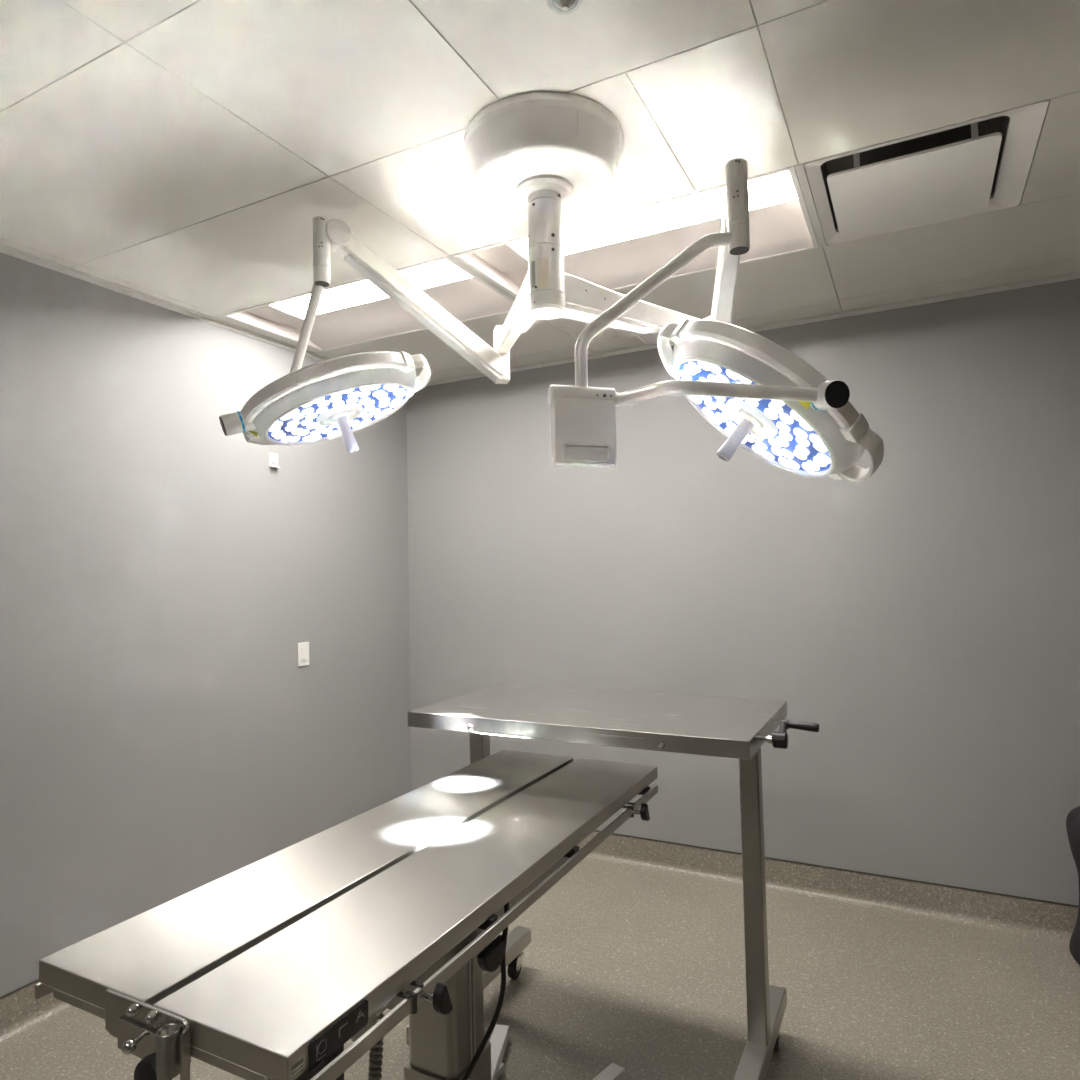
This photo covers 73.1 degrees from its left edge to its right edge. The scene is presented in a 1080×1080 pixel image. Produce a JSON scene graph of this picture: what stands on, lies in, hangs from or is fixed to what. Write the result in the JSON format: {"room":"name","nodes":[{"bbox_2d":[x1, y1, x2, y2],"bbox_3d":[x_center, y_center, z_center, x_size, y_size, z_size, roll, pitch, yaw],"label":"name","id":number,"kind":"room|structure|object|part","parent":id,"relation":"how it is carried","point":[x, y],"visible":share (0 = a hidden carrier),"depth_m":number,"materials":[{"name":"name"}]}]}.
{"room":"veterinary clinic","nodes":[
{"label":"veterinary clinic","id":0,"kind":"room"},
{"bbox_2d":[0,252,411,996],"bbox_3d":[-2.325,0.234,1.654,0.120,2.811,6.640,-2,-3,27],"label":"wall","id":1,"kind":"structure","parent":0,"point":[164,736],"depth_m":3.01,"materials":[{"name":"grey paint"}]},
{"bbox_2d":[0,979,73,1044],"bbox_3d":[-2.226,1.567,1.562,0.038,0.140,6.400,-2,-3,27],"label":"baseboard","id":2,"kind":"structure","parent":1,"relation":"attached to","point":[20,1012],"depth_m":2.49,"materials":[{"name":"plastic"}]},
{"bbox_2d":[0,244,330,360],"bbox_3d":[-2.289,-1.032,1.675,0.022,0.022,6.400,-2,-3,27],"label":"trim","id":3,"kind":"structure","parent":1,"relation":"attached to","point":[4,249],"depth_m":2.97,"materials":[{"name":"white metal"}]},
{"bbox_2d":[269,453,279,467],"bbox_3d":[-1.293,-0.387,3.554,0.022,0.070,0.052,-2,-3,27],"label":"wall bracket","id":4,"kind":"object","parent":1,"relation":"attached to","point":[273,458],"visible":1,"depth_m":3.55,"materials":[{"name":"white plastic"}]},
{"bbox_2d":[298,642,308,666],"bbox_3d":[-1.193,0.576,3.680,0.009,0.118,0.074,-2,-3,27],"label":"light switch","id":5,"kind":"object","parent":1,"relation":"attached to","point":[303,648],"visible":1,"depth_m":3.67,"materials":[{"name":"white plastic"}]},
{"bbox_2d":[0,0,1079,380],"bbox_3d":[0.452,-1.261,0.266,6.440,0.200,6.640,-2,-3,27],"label":"ceiling","id":6,"kind":"structure","parent":0,"point":[183,153],"depth_m":1.88,"materials":[{"name":"white tile"}]},
{"bbox_2d":[222,292,310,342],"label":"ceiling light","id":7,"kind":"object","parent":6,"relation":"attached to","point":[284,318],"depth_m":3.36,"materials":[{"name":"white plastic"}]},
{"bbox_3d":[-1.257,-1.018,3.498,0.002,0.060,0.585,-2,-3,27],"label":"plate","id":8,"kind":"part","parent":7,"relation":"part of","materials":[{"name":"white plastic"}]},
{"bbox_2d":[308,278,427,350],"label":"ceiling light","id":9,"kind":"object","parent":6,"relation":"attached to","point":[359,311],"depth_m":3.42,"materials":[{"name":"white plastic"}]},
{"bbox_2d":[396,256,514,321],"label":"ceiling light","id":10,"kind":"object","parent":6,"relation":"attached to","point":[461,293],"depth_m":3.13,"materials":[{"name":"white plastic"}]},
{"bbox_2d":[452,235,527,297],"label":"ceiling light","id":11,"kind":"object","parent":6,"relation":"attached to","point":[505,263],"depth_m":2.82,"materials":[{"name":"white plastic"}]},
{"bbox_3d":[-0.167,-1.065,2.937,0.002,0.060,0.585,-2,-3,27],"label":"plate","id":12,"kind":"part","parent":11,"relation":"part of","materials":[{"name":"white plastic"}]},
{"bbox_2d":[219,91,883,482],"bbox_3d":[-0.043,-0.587,2.189,1.931,0.965,1.000,-2,-3,27],"label":"light","id":13,"kind":"object","parent":6,"relation":"attached to","point":[543,159],"visible":1,"depth_m":1.88,"materials":[{"name":"white metal"}]},
{"bbox_3d":[-0.879,-0.339,2.207,0.043,0.050,0.050,-20,-3,-26],"label":"handle mount","id":14,"kind":"part","parent":13,"relation":"part of","materials":[{"name":"plastic"}]},
{"bbox_3d":[-0.841,-0.348,2.340,0.215,0.042,0.196,-20,-3,-26],"label":"grab handle","id":15,"kind":"part","parent":13,"relation":"part of","materials":[{"name":"white plastic"}]},
{"bbox_3d":[-0.618,-0.394,2.237,0.442,0.009,0.442,-20,-3,-26],"label":"plate","id":16,"kind":"part","parent":13,"relation":"part of","materials":[{"name":"white plastic"}]},
{"bbox_3d":[-0.591,-0.325,2.234,0.037,0.112,0.037,-20,-3,-26],"label":"sterile handle","id":17,"kind":"part","parent":13,"relation":"part of","materials":[{"name":"white plastic"}]},
{"bbox_3d":[-0.399,-0.526,2.153,0.051,0.050,0.051,-20,-3,-26],"label":"handle mount","id":18,"kind":"part","parent":13,"relation":"part of","materials":[{"name":"white plastic"}]},
{"bbox_3d":[-0.386,-0.778,2.457,0.657,0.388,0.056,1,-3,-38],"label":"spring arm","id":19,"kind":"part","parent":13,"relation":"part of","materials":[{"name":"white metal"}]},
{"bbox_3d":[-0.402,-0.519,2.297,0.123,0.042,0.246,-20,-3,-26],"label":"grab handle","id":20,"kind":"part","parent":13,"relation":"part of","materials":[{"name":"white plastic"}]},
{"bbox_3d":[-0.379,-0.734,2.460,0.582,0.319,0.044,1,-3,-38],"label":"arm","id":21,"kind":"part","parent":13,"relation":"part of","materials":[{"name":"white metal"}]},
{"bbox_3d":[-0.065,-0.717,2.323,0.050,0.098,0.670,-1,-2,-13],"label":"extension arm","id":22,"kind":"part","parent":13,"relation":"part of","materials":[{"name":"white metal"}]},
{"bbox_3d":[-0.031,-0.680,2.177,0.062,0.025,0.365,-1,-2,-13],"label":"arm","id":23,"kind":"part","parent":13,"relation":"part of","materials":[{"name":"white metal"}]},
{"bbox_3d":[0.016,-0.774,1.969,0.098,0.339,0.098,-2,-3,27],"label":"stem","id":24,"kind":"part","parent":13,"relation":"part of","materials":[{"name":"white metal"}]},
{"bbox_3d":[0.106,-0.259,1.768,0.152,0.165,0.056,-1,-2,-10],"label":"control panel","id":25,"kind":"part","parent":13,"relation":"part of","materials":[{"name":"white plastic"}]},
{"bbox_3d":[0.191,-0.633,2.096,0.365,0.025,0.062,1,-3,-38],"label":"arm","id":26,"kind":"part","parent":13,"relation":"part of","materials":[{"name":"white metal"}]},
{"bbox_3d":[0.307,-0.676,2.188,0.670,0.098,0.050,1,-3,-38],"label":"extension arm","id":27,"kind":"part","parent":13,"relation":"part of","materials":[{"name":"white metal"}]},
{"bbox_3d":[0.364,-0.476,1.881,0.184,0.042,0.223,38,-2,-14],"label":"grab handle","id":28,"kind":"part","parent":13,"relation":"part of","materials":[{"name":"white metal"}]},
{"bbox_3d":[0.342,-0.498,1.750,0.035,0.050,0.045,38,-2,-14],"label":"handle mount","id":29,"kind":"part","parent":13,"relation":"part of","materials":[{"name":"white plastic"}]},
{"bbox_3d":[0.530,-0.702,2.108,0.245,0.291,0.578,-2,-3,27],"label":"spring arm","id":30,"kind":"part","parent":13,"relation":"part of","materials":[{"name":"white metal"}]},
{"bbox_3d":[0.534,-0.660,2.116,0.044,0.227,0.536,-2,-2,8],"label":"arm","id":31,"kind":"part","parent":13,"relation":"part of","materials":[{"name":"white metal"}]},
{"bbox_3d":[0.481,-0.247,1.790,0.037,0.112,0.037,38,-2,-14],"label":"sterile handle","id":32,"kind":"part","parent":13,"relation":"part of","materials":[{"name":"white plastic"}]},
{"bbox_3d":[0.525,-0.306,1.792,0.442,0.009,0.442,38,-2,-14],"label":"plate","id":33,"kind":"part","parent":13,"relation":"part of","materials":[{"name":"white plastic"}]},
{"bbox_3d":[0.758,-0.179,1.836,0.035,0.050,0.045,38,-2,-14],"label":"handle mount","id":34,"kind":"part","parent":13,"relation":"part of","materials":[{"name":"white plastic"}]},
{"bbox_3d":[0.684,-0.245,1.583,0.051,0.050,0.045,38,-2,-14],"label":"handle mount","id":35,"kind":"part","parent":13,"relation":"part of","materials":[{"name":"white plastic"}]},
{"bbox_3d":[0.736,-0.201,1.706,0.184,0.042,0.223,38,-2,-14],"label":"grab handle","id":36,"kind":"part","parent":13,"relation":"part of","materials":[{"name":"white plastic"}]},
{"bbox_2d":[547,0,582,13],"bbox_3d":[0.051,-1.090,1.481,0.074,0.022,0.074,-2,-3,27],"label":"sprinkler head","id":37,"kind":"object","parent":6,"relation":"attached to","point":[557,6],"visible":1,"depth_m":1.49},
{"bbox_2d":[447,163,825,300],"bbox_3d":[0.351,-1.067,2.670,1.243,0.022,0.617,-2,-3,27],"label":"trim","id":38,"kind":"structure","parent":6,"relation":"attached to","point":[800,170],"depth_m":2.46,"materials":[{"name":"white metal"}]},
{"bbox_2d":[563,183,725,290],"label":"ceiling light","id":39,"kind":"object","parent":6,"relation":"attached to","point":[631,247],"depth_m":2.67,"materials":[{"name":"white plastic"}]},
{"bbox_2d":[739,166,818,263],"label":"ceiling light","id":40,"kind":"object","parent":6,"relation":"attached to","point":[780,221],"depth_m":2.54,"materials":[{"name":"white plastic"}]},
{"bbox_2d":[804,99,1048,244],"bbox_3d":[1.165,-1.145,2.251,0.590,0.117,0.613,-2,-3,27],"label":"ceiling vent","id":41,"kind":"object","parent":6,"relation":"in","point":[979,165],"visible":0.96,"depth_m":2.22,"materials":[{"name":"white plastic"}]},
{"bbox_2d":[0,858,1079,1079],"bbox_3d":[0.513,1.567,0.147,6.440,0.100,6.640,-2,-3,27],"label":"floor","id":42,"kind":"structure","parent":0,"point":[642,971],"depth_m":2.56,"materials":[{"name":"plastic"}]},
{"bbox_2d":[35,750,657,1079],"bbox_3d":[-0.209,1.146,1.686,0.640,0.900,1.560,-2,-3,27],"label":"table","id":43,"kind":"object","parent":42,"relation":"on","point":[265,969],"visible":1,"depth_m":1.34,"materials":[{"name":"metal"}]},
{"bbox_3d":[-0.495,0.765,1.853,0.008,0.023,1.466,-2,-3,27],"label":"rail","id":44,"kind":"part","parent":43,"relation":"part of","materials":[{"name":"metal"}]},
{"bbox_3d":[-0.542,0.752,1.019,0.060,0.060,0.029,-2,-3,27],"label":"tightening knob","id":45,"kind":"part","parent":43,"relation":"part of","materials":[{"name":"black plastic"}]},
{"bbox_2d":[156,1024,179,1079],"bbox_3d":[-0.516,0.711,1.012,0.030,0.059,0.030,-2,-3,27],"label":"socket","id":46,"kind":"object","parent":43,"relation":"attached to","point":[168,1036],"depth_m":1.00,"materials":[{"name":"metal"}]},
{"bbox_3d":[-0.492,0.722,1.009,0.006,0.090,0.013,-2,-3,27],"label":"plate","id":47,"kind":"part","parent":43,"relation":"part of","materials":[{"name":"metal"}]},
{"bbox_3d":[-0.317,0.687,0.953,0.001,0.016,0.024,-2,-3,27],"label":"name plate","id":48,"kind":"part","parent":43,"relation":"part of","materials":[{"name":"silver metal"}]},
{"bbox_2d":[292,1058,302,1074],"bbox_3d":[-0.317,0.687,0.952,0.001,0.011,0.020,-2,-3,27],"label":"print","id":49,"kind":"object","parent":43,"relation":"attached to","point":[297,1063],"depth_m":0.95},
{"bbox_3d":[-0.261,0.726,1.038,0.008,0.023,0.255,-2,-3,27],"label":"rail","id":50,"kind":"part","parent":43,"relation":"part of","materials":[{"name":"metal"}]},
{"bbox_2d":[376,1001,389,1015],"bbox_3d":[-0.259,0.733,1.155,0.034,0.034,0.036,-2,-3,27],"label":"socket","id":51,"kind":"object","parent":43,"relation":"attached to","point":[385,1006],"depth_m":1.14,"materials":[{"name":"silver metal"}]},
{"bbox_3d":[-0.153,0.724,1.150,0.018,0.049,0.034,-2,-3,27],"label":"clamp knob","id":52,"kind":"part","parent":43,"relation":"part of","materials":[{"name":"black plastic"}]},
{"bbox_3d":[-0.157,1.045,1.684,0.003,0.300,0.021,-2,-3,27],"label":"column rail","id":53,"kind":"part","parent":43,"relation":"part of","materials":[{"name":"grey metal"}]},
{"bbox_3d":[-0.148,1.106,1.552,0.133,0.776,0.294,-1,-2,-13],"label":"power cord","id":54,"kind":"part","parent":43,"relation":"part of","materials":[{"name":"black rubber"}]},
{"bbox_3d":[-0.093,0.810,1.416,0.020,0.046,0.085,-2,-3,27],"label":"release knob","id":55,"kind":"part","parent":43,"relation":"part of","materials":[{"name":"black plastic"}]},
{"bbox_3d":[-0.172,1.575,2.058,0.060,0.050,0.637,-2,-2,9],"label":"leg","id":56,"kind":"part","parent":43,"relation":"part of","materials":[{"name":"white plastic"}]},
{"bbox_3d":[0.079,0.747,1.696,0.008,0.023,1.219,-2,-3,27],"label":"rail","id":57,"kind":"part","parent":43,"relation":"part of","materials":[{"name":"metal"}]},
{"bbox_3d":[0.041,1.565,1.937,0.060,0.050,0.600,-3,-3,40],"label":"leg","id":58,"kind":"part","parent":43,"relation":"part of","materials":[{"name":"white plastic"}]},
{"bbox_3d":[0.289,0.750,2.007,0.018,0.049,0.034,-2,-3,27],"label":"clamp knob","id":59,"kind":"part","parent":43,"relation":"part of","materials":[{"name":"black plastic"}]},
{"bbox_2d":[406,684,818,1079],"bbox_3d":[0.259,1.062,2.260,1.191,1.094,0.699,-2,-3,27],"label":"table","id":60,"kind":"object","parent":42,"relation":"on","point":[737,728],"visible":0.78,"depth_m":2.12,"materials":[{"name":"metal"}]},
{"bbox_3d":[-0.219,1.506,2.495,0.062,0.054,0.695,-2,-3,27],"label":"foot rail","id":61,"kind":"part","parent":60,"relation":"part of","materials":[{"name":"metal"}]},
{"bbox_3d":[-0.205,1.058,2.560,0.054,0.860,0.054,-2,-3,27],"label":"post","id":62,"kind":"part","parent":60,"relation":"part of","materials":[{"name":"metal"}]},
{"bbox_3d":[0.627,1.022,2.131,0.056,0.860,0.054,-2,-3,27],"label":"post","id":63,"kind":"part","parent":60,"relation":"part of","materials":[{"name":"metal"}]},
{"bbox_3d":[0.613,1.470,2.066,0.062,0.054,0.695,-2,-3,27],"label":"foot rail","id":64,"kind":"part","parent":60,"relation":"part of","materials":[{"name":"metal"}]},
{"bbox_3d":[0.656,0.526,1.977,0.037,0.064,0.098,-2,-3,27],"label":"crank arm","id":65,"kind":"part","parent":60,"relation":"part of","materials":[{"name":"black plastic"}]},
{"bbox_2d":[1066,806,1079,964],"bbox_3d":[2.148,1.232,2.648,0.385,0.702,0.371,-2,-3,27],"label":"bag","id":66,"kind":"object","parent":42,"relation":"on","point":[1073,818],"visible":1,"depth_m":2.70,"materials":[{"name":"black fabric"}]},
{"bbox_2d":[406,278,1079,905],"bbox_3d":[1.978,0.202,3.103,6.200,2.811,0.120,-2,-3,27],"label":"wall","id":67,"kind":"structure","parent":0,"point":[923,612],"depth_m":3.37,"materials":[{"name":"grey paint"}]},
{"bbox_2d":[426,271,1079,385],"bbox_3d":[1.918,-1.063,3.093,6.200,0.022,0.022,-2,-3,27],"label":"trim","id":68,"kind":"structure","parent":67,"relation":"attached to","point":[1075,275],"depth_m":3.37,"materials":[{"name":"white metal"}]},
{"bbox_2d":[576,830,1078,942],"bbox_3d":[1.970,1.536,2.977,6.200,0.140,0.038,-2,-3,27],"label":"baseboard","id":69,"kind":"structure","parent":67,"relation":"attached to","point":[1050,920],"depth_m":3.26,"materials":[{"name":"plastic"}]}
]}

